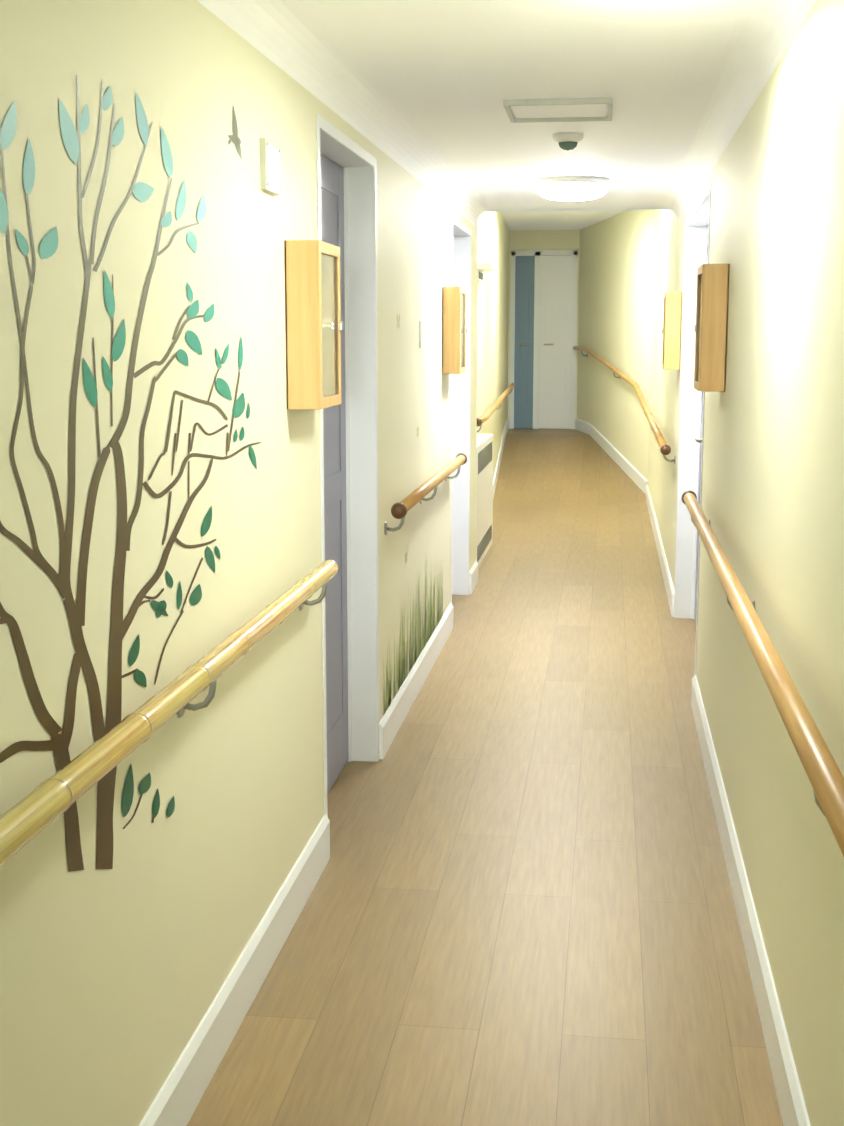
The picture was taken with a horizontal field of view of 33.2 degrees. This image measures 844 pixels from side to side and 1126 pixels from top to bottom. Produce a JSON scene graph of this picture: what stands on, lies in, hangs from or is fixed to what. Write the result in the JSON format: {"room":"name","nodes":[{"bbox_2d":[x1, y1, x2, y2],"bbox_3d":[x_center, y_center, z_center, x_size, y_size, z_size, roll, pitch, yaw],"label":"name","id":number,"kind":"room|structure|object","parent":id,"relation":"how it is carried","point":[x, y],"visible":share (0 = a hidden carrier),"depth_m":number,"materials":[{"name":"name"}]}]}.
{"room":"care home corridor","nodes":[
{"label":"care home corridor","id":0,"kind":"room"},
{"bbox_2d":[0,0,477,1125],"bbox_3d":[-0.506,-0.363,2.767,0.176,2.840,11.800,1,9,7],"label":"wall","id":1,"kind":"structure","parent":0,"point":[132,978],"depth_m":2.64,"materials":[{"name":"beige paint"}]},
{"bbox_2d":[0,75,260,871],"bbox_3d":[-0.487,-0.139,2.378,0.001,1.282,1.797,1,9,7],"label":"wall decal","id":2,"kind":"object","parent":1,"relation":"attached to","point":[57,744],"visible":0.94,"depth_m":2.25,"materials":[{"name":"paint"}]},
{"bbox_2d":[0,560,337,866],"bbox_3d":[-0.494,0.328,2.059,0.092,0.130,3.509,1,9,7],"label":"handrail","id":3,"kind":"object","parent":1,"relation":"attached to","point":[35,812],"visible":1,"depth_m":2.22,"materials":[{"name":"wood"}]},
{"bbox_2d":[227,106,241,159],"bbox_3d":[-0.394,-0.907,2.974,0.001,0.106,0.115,1,9,7],"label":"wall decal","id":4,"kind":"object","parent":1,"relation":"attached to","point":[234,138],"visible":1,"depth_m":2.98,"materials":[{"name":"plastic"}]},
{"bbox_2d":[259,138,280,194],"bbox_3d":[-0.348,-0.913,3.269,0.017,0.112,0.147,1,9,7],"label":"plaque","id":5,"kind":"object","parent":1,"relation":"attached to","point":[269,166],"visible":1,"depth_m":3.23,"materials":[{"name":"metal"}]},
{"bbox_2d":[284,240,342,409],"bbox_3d":[-0.271,-0.605,3.613,0.094,0.410,0.280,1,9,7],"label":"box","id":6,"kind":"object","parent":1,"relation":"attached to","point":[313,326],"visible":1,"depth_m":3.49,"materials":[{"name":"brown wood"}]},
{"bbox_2d":[316,98,374,156],"bbox_3d":[-0.299,-1.653,4.221,0.160,0.752,0.979,1,9,7],"label":"lintel","id":7,"kind":"object","parent":1,"relation":"attached to","point":[329,115],"visible":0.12,"depth_m":4.18,"materials":[{"name":"beige paint"}]},
{"bbox_2d":[316,114,379,816],"bbox_3d":[-0.291,-0.251,4.445,0.151,2.088,0.979,1,9,7],"label":"door","id":8,"kind":"structure","parent":7,"relation":"attached to","point":[347,195],"depth_m":4.82,"materials":[{"name":"metal"}]},
{"bbox_2d":[397,271,428,562],"bbox_3d":[-0.031,-0.620,5.827,0.001,1.176,0.978,1,9,7],"label":"decals","id":9,"kind":"object","parent":1,"relation":"attached to","point":[418,426],"visible":1,"depth_m":5.65},
{"bbox_2d":[383,551,443,713],"bbox_3d":[-0.019,0.199,6.052,0.001,0.454,1.936,1,9,7],"label":"painting","id":10,"kind":"object","parent":1,"relation":"attached to","point":[426,624],"visible":0.83,"depth_m":5.92},
{"bbox_2d":[419,321,423,347],"bbox_3d":[0.000,-0.963,5.969,0.012,0.110,0.090,1,9,7],"label":"light switch","id":11,"kind":"object","parent":1,"relation":"attached to","point":[421,334],"visible":1,"depth_m":5.94,"materials":[{"name":"white plastic"}]},
{"bbox_2d":[384,453,466,534],"bbox_3d":[0.039,-0.316,6.060,0.096,0.134,2.204,1,9,7],"label":"handrail","id":12,"kind":"object","parent":1,"relation":"attached to","point":[402,508],"visible":0.98,"depth_m":5.61,"materials":[{"name":"brown wood"}]},
{"bbox_2d":[442,287,466,373],"bbox_3d":[0.160,-1.127,6.866,0.094,0.410,0.280,1,9,7],"label":"box","id":13,"kind":"object","parent":1,"relation":"attached to","point":[454,330],"visible":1,"depth_m":6.74,"materials":[{"name":"brown wood"}]},
{"bbox_2d":[452,208,470,229],"bbox_3d":[0.132,-2.174,7.468,0.160,0.752,0.980,1,9,7],"label":"lintel","id":14,"kind":"object","parent":1,"relation":"attached to","point":[460,218],"visible":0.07,"depth_m":7.50,"materials":[{"name":"beige paint"}]},
{"bbox_2d":[450,216,470,602],"bbox_3d":[0.140,-0.772,7.692,0.151,2.088,0.980,1,9,7],"label":"door","id":15,"kind":"structure","parent":14,"relation":"attached to","point":[460,428],"depth_m":8.14,"materials":[{"name":"wood"}]},
{"bbox_2d":[187,500,782,1125],"bbox_3d":[0.254,0.372,7.534,3.370,0.120,21.700,1,9,7],"label":"floor","id":16,"kind":"structure","parent":0,"point":[519,908],"depth_m":3.80,"materials":[{"name":"plastic"}]},
{"bbox_2d":[476,434,492,567],"bbox_3d":[0.369,-0.440,9.686,0.139,0.800,1.300,1,9,7],"label":"radiator cover","id":17,"kind":"object","parent":16,"relation":"on","point":[484,494],"visible":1,"depth_m":9.60,"materials":[{"name":"metal"}]},
{"bbox_2d":[477,211,509,498],"bbox_3d":[0.516,-1.946,12.669,0.396,2.850,8.450,1,9,7],"label":"wall","id":18,"kind":"structure","parent":0,"point":[493,299],"depth_m":13.11,"materials":[{"name":"beige paint"}]},
{"bbox_2d":[478,263,496,281],"bbox_3d":[0.472,-2.132,10.414,0.120,0.120,0.440,1,9,7],"label":"shelf","id":19,"kind":"object","parent":18,"relation":"attached to","point":[486,267],"visible":0.83,"depth_m":10.28,"materials":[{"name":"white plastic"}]},
{"bbox_2d":[477,383,514,431],"bbox_3d":[0.677,-1.428,12.722,0.227,0.199,5.711,1,9,7],"label":"handrail","id":20,"kind":"object","parent":18,"relation":"attached to","point":[489,412],"visible":0.79,"depth_m":11.52,"materials":[{"name":"brown wood"}]},
{"bbox_2d":[300,0,743,210],"bbox_3d":[0.146,-1.450,2.506,1.170,0.610,11.800,1,9,7],"label":"ceiling","id":21,"kind":"structure","parent":0,"point":[448,77],"depth_m":4.02,"materials":[{"name":"white paint"}]},
{"bbox_2d":[197,0,816,226],"bbox_3d":[0.138,-1.090,2.503,1.170,0.100,11.680,1,9,7],"label":"coving","id":22,"kind":"structure","parent":21,"relation":"attached to","point":[298,42],"depth_m":3.94,"materials":[{"name":"white paint"}]},
{"bbox_2d":[503,97,612,122],"bbox_3d":[0.446,-1.467,4.593,0.340,0.018,0.370,1,9,7],"label":"ceiling hatch","id":23,"kind":"object","parent":21,"relation":"attached to","point":[560,110],"visible":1,"depth_m":4.59,"materials":[{"name":"white paint"}]},
{"bbox_2d":[553,132,583,150],"bbox_3d":[0.536,-1.544,5.197,0.112,0.058,0.112,1,9,7],"label":"ceiling sensor","id":24,"kind":"object","parent":21,"relation":"attached to","point":[567,141],"visible":1,"depth_m":5.16,"materials":[{"name":"white plastic"}]},
{"bbox_2d":[535,176,609,200],"bbox_3d":[0.713,-1.771,6.720,0.356,0.092,0.356,1,9,7],"label":"ceiling lamp","id":25,"kind":"object","parent":21,"relation":"attached to","point":[569,188],"visible":1,"depth_m":6.59,"materials":[{"name":"white plastic"}]},
{"bbox_2d":[508,230,579,428],"bbox_3d":[1.444,-2.619,16.834,1.140,2.840,0.160,1,9,7],"label":"wall","id":26,"kind":"structure","parent":0,"point":[509,326],"depth_m":16.73,"materials":[{"name":"beige paint"}]},
{"bbox_2d":[511,230,577,249],"bbox_3d":[1.444,-3.853,16.637,0.780,0.340,0.160,1,9,7],"label":"lintel","id":27,"kind":"object","parent":26,"relation":"attached to","point":[541,239],"visible":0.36,"depth_m":16.57,"materials":[{"name":"beige paint"}]},
{"bbox_2d":[510,249,577,428],"bbox_3d":[1.436,-2.639,16.772,0.780,2.100,0.079,1,9,7],"label":"doors","id":28,"kind":"structure","parent":27,"relation":"attached to","point":[543,330],"depth_m":16.78,"materials":[{"name":"wood"}]},
{"bbox_2d":[501,210,626,229],"bbox_3d":[1.160,-3.274,12.395,1.770,0.100,8.400,1,9,7],"label":"ceiling","id":29,"kind":"structure","parent":0,"point":[553,220],"depth_m":14.91,"materials":[{"name":"white paint"}]},
{"bbox_2d":[493,428,645,501],"bbox_3d":[1.313,-1.165,15.471,3.170,0.400,5.000,1,9,7],"label":"floor","id":30,"kind":"structure","parent":0,"point":[541,464],"depth_m":14.21,"materials":[{"name":"plastic"}]},
{"bbox_2d":[575,209,654,493],"bbox_3d":[2.042,-2.299,14.842,0.183,2.840,3.824,-1,9,-4],"label":"wall","id":31,"kind":"structure","parent":0,"point":[616,256],"depth_m":14.43,"materials":[{"name":"beige paint"}]},
{"bbox_2d":[646,0,843,1125],"bbox_3d":[1.102,-0.705,4.899,0.176,2.840,16.500,1,9,7],"label":"wall","id":32,"kind":"structure","parent":0,"point":[772,504],"depth_m":3.07,"materials":[{"name":"beige paint"}]},
{"bbox_2d":[573,346,675,463],"bbox_3d":[1.573,-1.521,12.108,0.808,0.597,9.093,1,9,7],"label":"handrail","id":33,"kind":"object","parent":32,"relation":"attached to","point":[665,448],"visible":1,"depth_m":12.68,"materials":[{"name":"brown wood"}]},
{"bbox_2d":[662,292,681,369],"bbox_3d":[1.360,-1.265,7.727,0.094,0.410,0.280,1,9,7],"label":"box","id":34,"kind":"object","parent":32,"relation":"attached to","point":[671,330],"visible":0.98,"depth_m":7.59,"materials":[{"name":"brown wood"}]},
{"bbox_2d":[674,183,710,674],"bbox_3d":[1.314,-0.590,6.559,0.151,2.088,1.870,1,9,7],"label":"door frame","id":35,"kind":"structure","parent":32,"relation":"in","point":[692,399],"depth_m":7.43,"materials":[{"name":"metal"}]},
{"bbox_2d":[693,264,729,391],"bbox_3d":[0.963,-0.785,4.736,0.094,0.410,0.280,1,9,7],"label":"box","id":36,"kind":"object","parent":32,"relation":"attached to","point":[710,328],"visible":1,"depth_m":4.60,"materials":[{"name":"brown wood"}]},
{"bbox_2d":[681,490,843,855],"bbox_3d":[0.695,0.203,2.826,0.096,0.134,5.309,1,9,7],"label":"handrail","id":37,"kind":"object","parent":32,"relation":"attached to","point":[822,771],"visible":1,"depth_m":2.39,"materials":[{"name":"brown wood"}]}
]}

